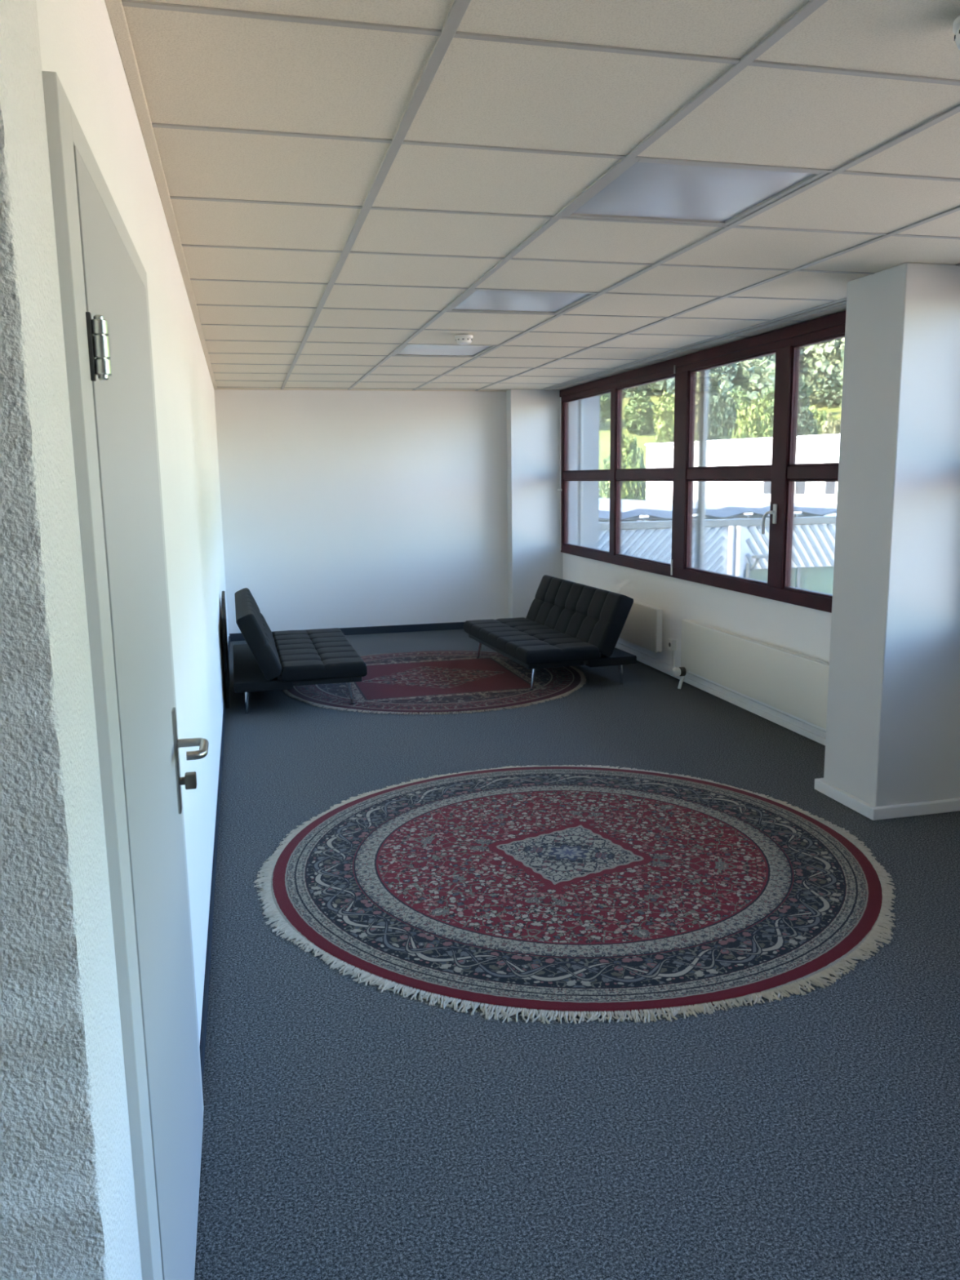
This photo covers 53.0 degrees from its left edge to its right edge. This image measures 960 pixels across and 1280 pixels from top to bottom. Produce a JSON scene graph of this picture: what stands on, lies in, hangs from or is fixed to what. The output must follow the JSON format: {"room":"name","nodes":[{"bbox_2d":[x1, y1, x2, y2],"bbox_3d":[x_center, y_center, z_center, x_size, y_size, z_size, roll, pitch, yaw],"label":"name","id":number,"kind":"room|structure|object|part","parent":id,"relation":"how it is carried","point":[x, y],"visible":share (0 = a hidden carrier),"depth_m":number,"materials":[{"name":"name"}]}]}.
{"room":"office lounge","nodes":[
{"label":"office lounge","id":0,"kind":"room"},
{"bbox_2d":[0,0,142,1279],"bbox_3d":[-1.222,0.225,0.899,1.600,2.420,0.235,-3,10,-14],"label":"wall","id":1,"kind":"structure","parent":0,"point":[68,1206],"depth_m":1.00,"materials":[{"name":"white paint"}]},
{"bbox_2d":[36,0,228,1046],"bbox_3d":[-1.591,-0.503,5.217,0.220,2.420,8.445,-3,10,-14],"label":"wall","id":2,"kind":"structure","parent":0,"point":[77,41],"depth_m":2.84,"materials":[{"name":"white paint"}]},
{"bbox_2d":[41,71,208,1279],"bbox_3d":[-0.632,0.280,1.738,0.250,2.014,1.078,-3,10,-14],"label":"door","id":3,"kind":"structure","parent":2,"relation":"in","point":[103,276],"depth_m":1.43,"materials":[{"name":"white wood"}]},
{"bbox_3d":[-0.483,-0.364,1.194,0.005,0.082,0.010,-3,10,-14],"label":"hinge plate","id":4,"kind":"part","parent":3,"relation":"part of","materials":[{"name":"metal"}]},
{"bbox_3d":[-0.655,0.315,2.149,0.040,0.033,0.030,-3,10,-14],"label":"lock knob","id":5,"kind":"part","parent":3,"relation":"part of","materials":[{"name":"metal"}]},
{"bbox_3d":[-0.626,0.236,2.087,0.070,0.018,0.127,-3,10,-14],"label":"lever handle","id":6,"kind":"part","parent":3,"relation":"part of","materials":[{"name":"silver metal"}]},
{"bbox_2d":[199,635,230,1088],"bbox_3d":[-1.435,0.677,5.333,0.010,0.050,8.672,-3,10,-14],"label":"baseboard","id":7,"kind":"structure","parent":2,"relation":"attached to","point":[206,990],"depth_m":3.39,"materials":[{"name":"plastic"}]},
{"bbox_2d":[104,0,506,391],"bbox_3d":[-0.084,-1.753,5.263,2.860,0.012,8.680,-3,10,-14],"label":"trim","id":8,"kind":"structure","parent":2,"relation":"attached to","point":[115,9],"depth_m":2.46,"materials":[{"name":"metal"}]},
{"bbox_2d":[213,389,508,639],"bbox_3d":[-0.878,-1.287,9.778,3.820,2.420,0.200,-3,10,-14],"label":"wall","id":9,"kind":"structure","parent":0,"point":[340,508],"depth_m":9.60,"materials":[{"name":"white paint"}]},
{"bbox_2d":[229,622,464,641],"bbox_3d":[-0.811,-0.100,9.787,3.363,0.075,0.192,-3,10,-14],"label":"baseboard","id":10,"kind":"structure","parent":9,"relation":"attached to","point":[455,625],"depth_m":9.86,"materials":[{"name":"plastic"}]},
{"bbox_2d":[506,389,562,617],"bbox_3d":[0.568,-1.334,9.933,0.545,2.420,0.180,-3,10,-14],"label":"wall column","id":11,"kind":"structure","parent":0,"point":[532,416],"depth_m":9.81,"materials":[{"name":"white paint"}]},
{"bbox_2d":[121,0,959,391],"bbox_3d":[-0.117,-1.458,3.211,5.005,0.105,12.689,-3,10,-14],"label":"ceiling","id":12,"kind":"structure","parent":0,"point":[340,175],"depth_m":2.66,"materials":[{"name":"tile"}]},
{"bbox_2d":[392,344,495,356],"bbox_3d":[-0.256,-1.994,6.588,0.610,0.036,0.605,-3,10,-14],"label":"recessed light","id":13,"kind":"object","parent":12,"relation":"in","point":[407,349],"visible":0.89,"depth_m":6.57,"materials":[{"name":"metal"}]},
{"bbox_2d":[454,334,472,344],"bbox_3d":[-0.098,-1.831,5.871,0.110,0.051,0.110,-3,10,-14],"label":"smoke detector","id":14,"kind":"object","parent":12,"relation":"attached to","point":[460,339],"visible":1,"depth_m":5.83,"materials":[{"name":"white plastic"}]},
{"bbox_2d":[447,289,595,314],"bbox_3d":[0.193,-1.695,4.792,0.610,0.036,0.605,-3,10,-14],"label":"recessed light","id":15,"kind":"object","parent":12,"relation":"in","point":[477,300],"visible":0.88,"depth_m":4.76,"materials":[{"name":"plastic"}]},
{"bbox_2d":[562,160,826,225],"bbox_3d":[0.642,-1.397,2.996,0.610,0.036,0.605,-3,10,-14],"label":"recessed light","id":16,"kind":"object","parent":12,"relation":"in","point":[642,190],"visible":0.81,"depth_m":2.95,"materials":[{"name":"plastic"}]},
{"bbox_2d":[544,300,846,391],"bbox_3d":[1.311,-2.075,7.072,0.050,0.010,5.380,-3,10,-14],"label":"trim","id":17,"kind":"structure","parent":12,"relation":"attached to","point":[843,303],"depth_m":6.14,"materials":[{"name":"metal"}]},
{"bbox_2d":[952,15,959,50],"bbox_3d":[0.964,-1.162,1.838,0.110,0.051,0.110,-3,10,-14],"label":"smoke detector","id":18,"kind":"object","parent":12,"relation":"attached to","point":[956,25],"visible":1,"depth_m":1.84,"materials":[{"name":"white plastic"}]},
{"bbox_2d":[194,629,959,1279],"bbox_3d":[-0.012,1.075,3.768,5.200,0.250,12.880,-3,10,-14],"label":"floor","id":19,"kind":"structure","parent":0,"point":[352,1130],"depth_m":2.50,"materials":[{"name":"carpet"}]},
{"bbox_2d":[221,591,230,708],"bbox_3d":[-1.831,0.056,6.923,0.020,0.755,0.620,-3,10,-14],"label":"panel","id":20,"kind":"object","parent":19,"relation":"on","point":[223,597],"visible":1,"depth_m":6.68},
{"bbox_2d":[282,650,586,715],"bbox_3d":[-0.364,0.297,7.599,2.406,0.012,2.391,-3,10,-15],"label":"round rug","id":21,"kind":"object","parent":19,"relation":"on","point":[430,682],"visible":0.71,"depth_m":7.26,"materials":[{"name":"red fabric"}]},
{"bbox_2d":[232,587,367,713],"bbox_3d":[-1.405,0.027,7.229,0.885,0.700,1.620,-3,10,-14],"label":"sofa","id":22,"kind":"object","parent":21,"relation":"on","point":[269,660],"visible":1,"depth_m":6.60,"materials":[{"name":"black fabric"}]},
{"bbox_3d":[-1.583,0.401,6.542,0.040,0.197,0.036,-3,10,-14],"label":"leg","id":23,"kind":"part","parent":22,"relation":"part of","materials":[{"name":"silver metal"}]},
{"bbox_3d":[-1.658,-0.081,7.144,0.130,0.460,1.620,-27,15,-9],"label":"backrest","id":24,"kind":"part","parent":22,"relation":"part of","materials":[{"name":"black fabric"}]},
{"bbox_2d":[232,644,293,693],"bbox_3d":[-1.645,0.186,7.192,0.385,0.067,1.580,-3,10,-14],"label":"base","id":25,"kind":"object","parent":22,"relation":"on","point":[248,677],"depth_m":6.55,"materials":[{"name":"black fabric"}]},
{"bbox_3d":[-1.251,0.087,7.279,0.570,0.110,1.620,-3,10,-14],"label":"seat","id":26,"kind":"part","parent":22,"relation":"part of","materials":[{"name":"black fabric"}]},
{"bbox_3d":[-1.260,0.161,7.289,0.530,0.040,1.540,-3,10,-14],"label":"seat frame","id":27,"kind":"part","parent":22,"relation":"part of","materials":[{"name":"black leather"}]},
{"bbox_3d":[-0.906,0.355,6.711,0.056,0.186,0.036,-3,10,-14],"label":"leg","id":28,"kind":"part","parent":22,"relation":"part of","materials":[{"name":"silver metal"}]},
{"bbox_2d":[463,574,636,689],"bbox_3d":[0.517,-0.092,7.772,0.885,0.700,1.620,-4,10,-17],"label":"sofa","id":29,"kind":"object","parent":21,"relation":"on","point":[566,623],"visible":1,"depth_m":7.38,"materials":[{"name":"black fabric"}]},
{"bbox_3d":[0.000,0.064,8.349,0.056,0.186,0.036,-4,10,-17],"label":"leg","id":30,"kind":"part","parent":29,"relation":"part of","materials":[{"name":"silver metal"}]},
{"bbox_3d":[0.378,0.059,7.754,0.530,0.040,1.540,-4,10,-17],"label":"seat frame","id":31,"kind":"part","parent":29,"relation":"part of","materials":[{"name":"black leather"}]},
{"bbox_3d":[0.367,-0.013,7.739,0.570,0.110,1.620,-4,10,-17],"label":"seat","id":32,"kind":"part","parent":29,"relation":"part of","materials":[{"name":"black fabric"}]},
{"bbox_3d":[0.394,0.274,7.083,0.056,0.186,0.036,-4,10,-17],"label":"leg","id":33,"kind":"part","parent":29,"relation":"part of","materials":[{"name":"silver metal"}]},
{"bbox_3d":[0.764,-0.231,7.826,0.130,0.460,1.620,21,2,-19],"label":"backrest","id":34,"kind":"part","parent":29,"relation":"part of","materials":[{"name":"black fabric"}]},
{"bbox_2d":[586,647,636,667],"bbox_3d":[0.758,0.037,7.868,0.385,0.067,1.580,-4,10,-17],"label":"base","id":35,"kind":"object","parent":29,"relation":"on","point":[619,657],"depth_m":7.13,"materials":[{"name":"black fabric"}]},
{"bbox_3d":[1.062,0.237,7.285,0.040,0.197,0.036,-4,10,-17],"label":"leg","id":36,"kind":"part","parent":29,"relation":"part of","materials":[{"name":"silver metal"}]},
{"bbox_2d":[253,764,895,1024],"bbox_3d":[0.371,0.894,4.019,2.529,0.012,2.564,2,10,15],"label":"round rug","id":37,"kind":"object","parent":19,"relation":"on","point":[572,891],"visible":1,"depth_m":3.62,"materials":[{"name":"red fabric"}]},
{"bbox_2d":[562,552,831,731],"bbox_3d":[2.444,0.440,4.171,0.215,0.800,12.680,-3,10,-14],"label":"wall","id":38,"kind":"structure","parent":0,"point":[802,630],"depth_m":6.92,"materials":[{"name":"white paint"}]},
{"bbox_2d":[560,396,561,550],"bbox_3d":[0.835,-1.721,9.830,0.033,1.610,0.022,-3,10,-14],"label":"trim","id":39,"kind":"structure","parent":38,"relation":"attached to","point":[560,397],"depth_m":9.82,"materials":[{"name":"white paint"}]},
{"bbox_2d":[618,600,662,653],"bbox_3d":[1.181,-0.239,8.598,0.094,0.351,2.120,-3,10,-14],"label":"radiator","id":40,"kind":"object","parent":38,"relation":"attached to","point":[642,627],"visible":0.35,"depth_m":7.79,"materials":[{"name":"beige metal"}]},
{"bbox_2d":[633,600,661,610],"bbox_3d":[1.159,-0.406,8.565,0.046,0.010,2.096,-3,10,-14],"label":"grille","id":41,"kind":"object","parent":40,"relation":"attached to","point":[638,605],"depth_m":7.80,"materials":[{"name":"metal"}]},
{"bbox_3d":[1.414,-0.075,7.583,0.046,0.337,0.012,-3,10,-14],"label":"panel","id":42,"kind":"part","parent":40,"relation":"part of","materials":[{"name":"metal"}]},
{"bbox_2d":[667,638,676,666],"bbox_3d":[1.494,0.100,7.490,0.041,0.215,0.072,-3,10,-14],"label":"wall socket","id":43,"kind":"object","parent":38,"relation":"attached to","point":[671,642],"visible":1,"depth_m":7.48,"materials":[{"name":"white plastic"}]},
{"bbox_2d":[557,310,845,613],"bbox_3d":[1.474,-1.282,7.237,0.121,1.630,5.435,-3,10,-14],"label":"window","id":44,"kind":"structure","parent":38,"relation":"in","point":[717,466],"depth_m":6.61,"materials":[{"name":"red paint"}]},
{"bbox_3d":[1.025,-1.202,9.214,0.006,0.635,1.280,-3,10,-14],"label":"pane","id":45,"kind":"part","parent":44,"relation":"part of","materials":[{"name":"clear glass"}]},
{"bbox_3d":[1.014,-1.947,9.088,0.006,0.672,1.280,-3,10,-14],"label":"pane","id":46,"kind":"part","parent":44,"relation":"part of","materials":[{"name":"clear glass"}]},
{"bbox_3d":[1.349,-0.986,7.918,0.006,0.635,1.162,-3,10,-14],"label":"pane","id":47,"kind":"part","parent":44,"relation":"part of","materials":[{"name":"clear glass"}]},
{"bbox_3d":[1.338,-1.732,7.791,0.006,0.672,1.162,-3,10,-14],"label":"pane","id":48,"kind":"part","parent":44,"relation":"part of","materials":[{"name":"clear glass"}]},
{"bbox_3d":[1.685,-0.762,6.572,0.006,0.635,1.162,-3,10,-14],"label":"pane","id":49,"kind":"part","parent":44,"relation":"part of","materials":[{"name":"clear glass"}]},
{"bbox_3d":[1.675,-1.508,6.445,0.006,0.672,1.162,-3,10,-14],"label":"pane","id":50,"kind":"part","parent":44,"relation":"part of","materials":[{"name":"clear glass"}]},
{"bbox_3d":[1.784,-0.745,5.933,0.055,0.185,0.090,-3,10,-14],"label":"handle","id":51,"kind":"part","parent":44,"relation":"part of","materials":[{"name":"white plastic"}]},
{"bbox_3d":[2.000,-0.553,5.311,0.006,0.635,1.084,-3,10,-14],"label":"pane","id":52,"kind":"part","parent":44,"relation":"part of","materials":[{"name":"clear glass"}]},
{"bbox_3d":[1.990,-1.298,5.185,0.006,0.672,1.084,-3,10,-14],"label":"pane","id":53,"kind":"part","parent":44,"relation":"part of","materials":[{"name":"clear glass"}]},
{"bbox_2d":[615,642,826,745],"bbox_3d":[1.502,0.242,7.513,0.030,0.073,5.405,-3,10,-14],"label":"baseboard","id":54,"kind":"structure","parent":38,"relation":"attached to","point":[802,728],"depth_m":6.48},
{"bbox_2d":[671,619,829,728],"bbox_3d":[1.755,0.276,6.091,0.206,0.506,2.240,-3,10,-14],"label":"radiator","id":55,"kind":"object","parent":38,"relation":"attached to","point":[795,684],"visible":0.82,"depth_m":6.08,"materials":[{"name":"beige metal"}]},
{"bbox_3d":[1.441,0.235,7.071,0.059,0.064,0.064,-3,10,-14],"label":"thermostat knob","id":56,"kind":"part","parent":55,"relation":"part of","materials":[{"name":"white plastic"}]},
{"bbox_2d":[682,619,829,666],"bbox_3d":[1.784,0.029,6.058,0.051,0.010,2.216,-3,10,-14],"label":"grille","id":57,"kind":"object","parent":55,"relation":"attached to","point":[802,659],"depth_m":6.10,"materials":[{"name":"metal"}]},
{"bbox_2d":[567,310,844,388],"bbox_3d":[2.414,-1.741,3.801,0.215,0.415,12.680,-3,10,-14],"label":"wall","id":58,"kind":"structure","parent":0,"point":[844,310],"depth_m":6.35,"materials":[{"name":"white paint"}]},
{"bbox_2d":[823,262,959,806],"bbox_3d":[1.973,-0.423,4.453,0.477,2.420,0.410,-3,10,-14],"label":"wall pillar","id":59,"kind":"structure","parent":0,"point":[892,737],"depth_m":4.30,"materials":[{"name":"white paint"}]},
{"bbox_2d":[813,777,959,820],"bbox_3d":[1.974,0.743,4.647,0.507,0.055,0.470,-3,10,-14],"label":"baseboard","id":60,"kind":"structure","parent":59,"relation":"attached to","point":[874,813],"depth_m":4.44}
]}

